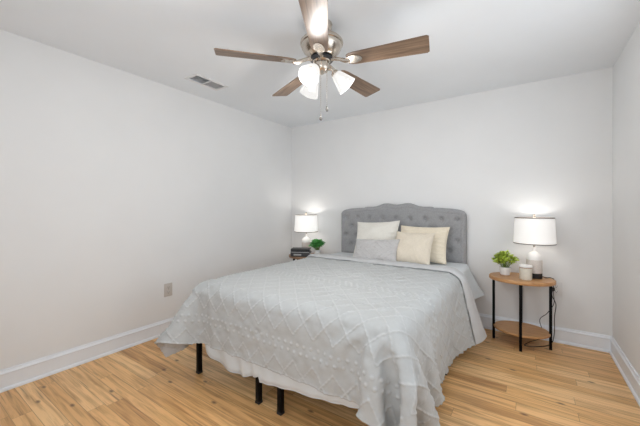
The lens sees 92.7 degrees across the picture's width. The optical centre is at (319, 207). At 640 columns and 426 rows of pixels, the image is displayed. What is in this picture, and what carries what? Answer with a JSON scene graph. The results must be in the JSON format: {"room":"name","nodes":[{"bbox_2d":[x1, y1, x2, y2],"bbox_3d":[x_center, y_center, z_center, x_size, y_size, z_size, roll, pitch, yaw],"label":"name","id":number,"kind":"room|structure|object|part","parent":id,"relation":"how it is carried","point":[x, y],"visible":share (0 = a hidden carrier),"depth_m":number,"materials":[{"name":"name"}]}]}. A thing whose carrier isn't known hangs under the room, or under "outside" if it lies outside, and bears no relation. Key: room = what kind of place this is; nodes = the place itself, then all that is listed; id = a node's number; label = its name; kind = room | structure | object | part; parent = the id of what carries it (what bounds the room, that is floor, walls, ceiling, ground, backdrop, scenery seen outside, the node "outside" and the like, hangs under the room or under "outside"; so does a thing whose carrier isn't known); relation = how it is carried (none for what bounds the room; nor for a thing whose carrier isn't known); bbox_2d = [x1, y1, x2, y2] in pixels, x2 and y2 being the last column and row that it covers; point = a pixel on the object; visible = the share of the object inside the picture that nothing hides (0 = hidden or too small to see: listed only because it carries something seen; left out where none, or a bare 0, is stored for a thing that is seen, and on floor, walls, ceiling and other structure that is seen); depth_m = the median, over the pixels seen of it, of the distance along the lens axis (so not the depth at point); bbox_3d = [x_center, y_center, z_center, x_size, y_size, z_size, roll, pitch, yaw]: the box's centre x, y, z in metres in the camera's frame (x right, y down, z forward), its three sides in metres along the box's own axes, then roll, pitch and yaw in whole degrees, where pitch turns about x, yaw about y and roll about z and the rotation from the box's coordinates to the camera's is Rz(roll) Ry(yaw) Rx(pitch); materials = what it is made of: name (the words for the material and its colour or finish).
{"room":"bedroom","nodes":[
{"label":"bedroom","id":0,"kind":"room"},
{"bbox_2d":[0,29,291,370],"bbox_3d":[-1.567,0.015,3.023,0.120,2.440,4.120,0,0,34],"label":"wall","id":1,"kind":"structure","parent":0,"point":[117,186],"depth_m":2.60,"materials":[{"name":"paint"}]},
{"bbox_2d":[0,317,173,392],"bbox_3d":[-1.506,1.165,2.982,0.026,0.140,3.880,0,0,34],"label":"baseboard","id":2,"kind":"structure","parent":1,"relation":"attached to","point":[22,374],"depth_m":2.38,"materials":[{"name":"paint"}]},
{"bbox_2d":[164,283,171,296],"bbox_3d":[-1.497,0.807,3.010,0.009,0.128,0.082,0,0,34],"label":"wall outlet","id":3,"kind":"object","parent":1,"relation":"attached to","point":[167,287],"visible":1,"depth_m":3.00,"materials":[{"name":"plastic"}]},
{"bbox_2d":[0,0,639,127],"bbox_3d":[-0.054,-1.265,1.995,3.778,0.120,4.120,0,0,34],"label":"ceiling","id":4,"kind":"structure","parent":0,"point":[476,46],"depth_m":2.19,"materials":[{"name":"paint"}]},
{"bbox_2d":[184,73,228,90],"bbox_3d":[-1.084,-1.253,2.927,0.188,0.108,0.361,0,0,34],"label":"ceiling vent","id":5,"kind":"object","parent":4,"relation":"in","point":[211,83],"visible":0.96,"depth_m":2.94,"materials":[{"name":"white metal"}]},
{"bbox_2d":[214,0,429,120],"bbox_3d":[0.001,-0.884,1.964,1.299,0.641,1.264,0,0,0],"label":"ceiling fan","id":6,"kind":"object","parent":4,"relation":"hanging from","point":[321,46],"visible":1,"depth_m":1.89,"materials":[{"name":"brown wood"}]},
{"bbox_3d":[-0.397,-0.943,1.898,0.490,0.006,0.142,0,12,-14],"label":"blade","id":7,"kind":"part","parent":6,"relation":"part of","materials":[{"name":"brown wood"}]},
{"bbox_3d":[-0.212,-0.943,2.356,0.142,0.006,0.490,-14,7,-31],"label":"blade","id":8,"kind":"part","parent":6,"relation":"part of","materials":[{"name":"brown wood"}]},
{"bbox_3d":[-0.068,-0.825,1.868,0.131,0.147,0.144,0,0,0],"label":"lamp shade","id":9,"kind":"part","parent":6,"relation":"part of","materials":[{"name":"white glass"}]},
{"bbox_3d":[-0.076,-0.825,2.127,0.133,0.147,0.144,0,0,0],"label":"lamp shade","id":10,"kind":"part","parent":6,"relation":"part of","materials":[{"name":"white glass"}]},
{"bbox_3d":[-0.050,-0.846,1.889,0.056,0.075,0.071,0,0,0],"label":"bulb","id":11,"kind":"part","parent":6,"relation":"part of","materials":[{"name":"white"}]},
{"bbox_3d":[-0.018,-0.943,1.581,0.142,0.006,0.490,12,1,4],"label":"blade","id":12,"kind":"part","parent":6,"relation":"part of","materials":[{"name":"brown wood"}]},
{"bbox_3d":[0.156,-0.825,2.006,0.147,0.147,0.136,0,0,0],"label":"lamp shade","id":13,"kind":"part","parent":6,"relation":"part of","materials":[{"name":"white glass"}]},
{"bbox_3d":[0.281,-0.943,2.321,0.142,0.006,0.490,-16,-10,39],"label":"blade","id":14,"kind":"part","parent":6,"relation":"part of","materials":[{"name":"brown wood"}]},
{"bbox_3d":[0.400,-0.943,1.842,0.490,0.006,0.142,0,-12,22],"label":"blade","id":15,"kind":"part","parent":6,"relation":"part of","materials":[{"name":"brown wood"}]},
{"bbox_2d":[0,328,639,425],"bbox_3d":[-0.054,1.295,1.995,3.778,0.120,4.120,0,0,34],"label":"floor","id":16,"kind":"structure","parent":0,"point":[492,383],"depth_m":2.02,"materials":[{"name":"brown wood"}]},
{"bbox_2d":[289,253,313,260],"bbox_3d":[-0.184,0.935,4.133,0.510,0.600,0.424,0,0,34],"label":"side table","id":17,"kind":"object","parent":16,"relation":"on","point":[293,258],"visible":0.11,"depth_m":3.97,"materials":[{"name":"brown wood"}]},
{"bbox_2d":[290,251,311,256],"bbox_3d":[-0.248,0.608,4.043,0.255,0.054,0.172,0,0,7],"label":"book","id":18,"kind":"object","parent":17,"relation":"on","point":[291,254],"visible":0.66,"depth_m":3.96,"materials":[{"name":"grey paper"}]},
{"bbox_2d":[291,247,310,252],"bbox_3d":[-0.249,0.557,4.045,0.250,0.047,0.167,0,0,5],"label":"book","id":19,"kind":"object","parent":18,"relation":"on","point":[294,249],"visible":1,"depth_m":3.97,"materials":[{"name":"black paper"}]},
{"bbox_2d":[294,212,317,247],"bbox_3d":[-0.191,0.347,4.211,0.322,0.576,0.322,0,0,34],"label":"table lamp","id":20,"kind":"object","parent":17,"relation":"on","point":[306,223],"visible":0.86,"depth_m":4.09,"materials":[{"name":"white fabric"}]},
{"bbox_3d":[-0.191,0.209,4.211,0.320,0.228,0.320,0,0,34],"label":"lamp shade","id":21,"kind":"part","parent":20,"relation":"part of","materials":[{"name":"white fabric"}]},
{"bbox_2d":[308,239,325,253],"bbox_3d":[-0.042,0.517,3.995,0.233,0.236,0.194,0,0,-6],"label":"potted plant","id":22,"kind":"object","parent":17,"relation":"on","point":[316,244],"visible":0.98,"depth_m":3.96,"materials":[{"name":"green plant"}]},
{"bbox_2d":[196,203,466,415],"bbox_3d":[0.329,0.590,2.744,1.562,1.290,2.181,0,0,34],"label":"bed","id":23,"kind":"object","parent":16,"relation":"on","point":[408,214],"visible":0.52,"depth_m":3.39,"materials":[{"name":"grey fabric"}]},
{"bbox_3d":[-0.905,1.071,2.286,0.032,0.303,0.032,0,0,34],"label":"leg","id":24,"kind":"part","parent":23,"relation":"part of","materials":[{"name":"black metal"}]},
{"bbox_3d":[-0.388,1.071,1.934,0.032,0.303,0.032,0,0,34],"label":"leg","id":25,"kind":"part","parent":23,"relation":"part of","materials":[{"name":"black metal"}]},
{"bbox_3d":[-0.236,1.071,1.832,0.032,0.303,0.032,0,0,34],"label":"leg","id":26,"kind":"part","parent":23,"relation":"part of","materials":[{"name":"black metal"}]},
{"bbox_2d":[154,253,486,425],"bbox_3d":[0.095,0.868,2.390,1.966,0.716,1.829,0,0,34],"label":"comforter","id":27,"kind":"object","parent":23,"relation":"on","point":[382,337],"visible":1,"depth_m":1.83,"materials":[{"name":"white fabric"}]},
{"bbox_2d":[353,239,399,260],"bbox_3d":[0.580,0.447,3.210,0.497,0.247,0.182,0,0,29],"label":"lumbar pillow","id":28,"kind":"object","parent":27,"relation":"on","point":[365,248],"visible":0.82,"depth_m":3.16,"materials":[{"name":"grey fabric"}]},
{"bbox_3d":[0.898,0.274,3.598,1.504,0.658,0.036,0,0,34],"label":"headboard","id":29,"kind":"part","parent":23,"relation":"part of","materials":[{"name":"grey fabric"}]},
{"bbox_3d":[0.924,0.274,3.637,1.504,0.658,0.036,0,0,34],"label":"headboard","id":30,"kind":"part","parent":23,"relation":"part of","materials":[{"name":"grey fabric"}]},
{"bbox_2d":[489,272,555,351],"bbox_3d":[1.829,0.932,2.777,0.510,0.606,0.424,0,0,34],"label":"side table","id":31,"kind":"object","parent":16,"relation":"on","point":[519,329],"visible":0.89,"depth_m":2.68,"materials":[{"name":"brown wood"}]},
{"bbox_3d":[1.651,0.947,2.898,0.022,0.576,0.022,0,0,34],"label":"leg","id":32,"kind":"part","parent":31,"relation":"part of","materials":[{"name":"black metal"}]},
{"bbox_2d":[491,250,518,275],"bbox_3d":[1.727,0.512,2.836,0.234,0.234,0.230,0,0,34],"label":"potted plant","id":33,"kind":"object","parent":31,"relation":"on","point":[501,258],"visible":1,"depth_m":2.81,"materials":[{"name":"green plant"}]},
{"bbox_3d":[1.721,0.588,2.838,0.096,0.082,0.096,0,0,34],"label":"pot","id":34,"kind":"part","parent":33,"relation":"part of","materials":[{"name":"white ceramic"}]},
{"bbox_3d":[1.728,0.947,2.628,0.022,0.576,0.022,0,0,34],"label":"leg","id":35,"kind":"part","parent":31,"relation":"part of","materials":[{"name":"black metal"}]},
{"bbox_2d":[494,320,550,338],"bbox_3d":[1.829,1.104,2.777,0.432,0.018,0.368,0,0,34],"label":"shelf","id":36,"kind":"object","parent":31,"relation":"attached to","point":[529,331],"depth_m":2.73,"materials":[{"name":"brown wood"}]},
{"bbox_3d":[1.930,0.947,2.926,0.022,0.576,0.022,0,0,34],"label":"leg","id":37,"kind":"part","parent":31,"relation":"part of","materials":[{"name":"black metal"}]},
{"bbox_2d":[519,264,532,279],"bbox_3d":[1.814,0.565,2.691,0.102,0.128,0.102,0,0,34],"label":"canister","id":38,"kind":"object","parent":31,"relation":"on","point":[525,270],"visible":1,"depth_m":2.66,"materials":[{"name":"beige ceramic"}]},
{"bbox_3d":[1.814,0.511,2.691,0.102,0.020,0.102,0,0,34],"label":"lid","id":39,"kind":"part","parent":38,"relation":"part of","materials":[{"name":"white ceramic"}]},
{"bbox_2d":[513,214,556,346],"bbox_3d":[1.943,0.645,2.762,0.328,1.183,0.346,0,0,34],"label":"table lamp","id":40,"kind":"object","parent":31,"relation":"on","point":[539,231],"visible":0.89,"depth_m":2.67,"materials":[{"name":"white fabric"}]},
{"bbox_3d":[1.934,0.203,2.754,0.320,0.228,0.320,0,0,34],"label":"lamp shade","id":41,"kind":"part","parent":40,"relation":"part of","materials":[{"name":"white fabric"}]},
{"bbox_3d":[1.990,0.922,2.763,0.325,0.628,0.102,0,0,-9],"label":"power cord","id":42,"kind":"part","parent":40,"relation":"part of","materials":[{"name":"black plastic"}]},
{"bbox_3d":[2.008,0.947,2.656,0.022,0.576,0.022,0,0,34],"label":"leg","id":43,"kind":"part","parent":31,"relation":"part of","materials":[{"name":"black metal"}]},
{"bbox_2d":[292,67,612,335],"bbox_3d":[1.070,0.015,3.649,3.538,2.440,0.120,0,0,34],"label":"wall","id":44,"kind":"structure","parent":0,"point":[543,148],"depth_m":3.07,"materials":[{"name":"paint"}]},
{"bbox_2d":[479,313,610,352],"bbox_3d":[1.029,1.165,3.589,3.538,0.140,0.026,0,0,34],"label":"baseboard","id":45,"kind":"structure","parent":44,"relation":"attached to","point":[583,339],"depth_m":2.74,"materials":[{"name":"paint"}]},
{"bbox_2d":[552,282,561,296],"bbox_3d":[2.182,0.748,2.816,0.082,0.128,0.009,0,0,34],"label":"wall outlet","id":46,"kind":"object","parent":44,"relation":"attached to","point":[558,287],"visible":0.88,"depth_m":2.81,"materials":[{"name":"white plastic"}]},
{"bbox_2d":[613,23,639,376],"bbox_3d":[1.459,0.015,0.967,0.120,2.440,4.120,0,0,34],"label":"wall","id":47,"kind":"structure","parent":0,"point":[626,70],"depth_m":2.22,"materials":[{"name":"paint"}]},
{"bbox_2d":[609,336,639,406],"bbox_3d":[1.399,1.165,1.008,0.026,0.140,3.880,0,0,34],"label":"baseboard","id":48,"kind":"structure","parent":47,"relation":"attached to","point":[632,379],"depth_m":2.19,"materials":[{"name":"paint"}]},
{"bbox_3d":[0.300,0.730,2.701,1.510,0.298,2.035,0,0,34],"label":"mattress","id":49,"kind":"object","parent":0,"visible":0},
{"bbox_2d":[205,252,483,408],"bbox_3d":[0.346,0.836,2.656,1.716,0.526,2.101,0,0,34],"label":"sheet","id":50,"kind":"object","parent":49,"relation":"on","point":[233,364],"visible":0.13,"depth_m":1.96,"materials":[{"name":"white fabric"}]},
{"bbox_2d":[353,221,399,255],"bbox_3d":[0.648,0.359,3.533,0.540,0.434,0.235,0,0,29],"label":"throw pillow","id":51,"kind":"object","parent":50,"relation":"on","point":[365,230],"visible":0.52,"depth_m":3.48,"materials":[{"name":"beige fabric"}]},
{"bbox_2d":[396,231,434,264],"bbox_3d":[0.935,0.403,3.093,0.403,0.305,0.220,0,0,36],"label":"throw pillow","id":52,"kind":"object","parent":50,"relation":"on","point":[412,247],"visible":0.84,"depth_m":3.03,"materials":[{"name":"beige fabric"}]},
{"bbox_2d":[401,225,449,263],"bbox_3d":[1.086,0.379,3.244,0.522,0.366,0.226,0,0,34],"label":"throw pillow","id":53,"kind":"object","parent":50,"relation":"on","point":[438,249],"visible":0.41,"depth_m":3.12,"materials":[{"name":"beige fabric"}]}
]}

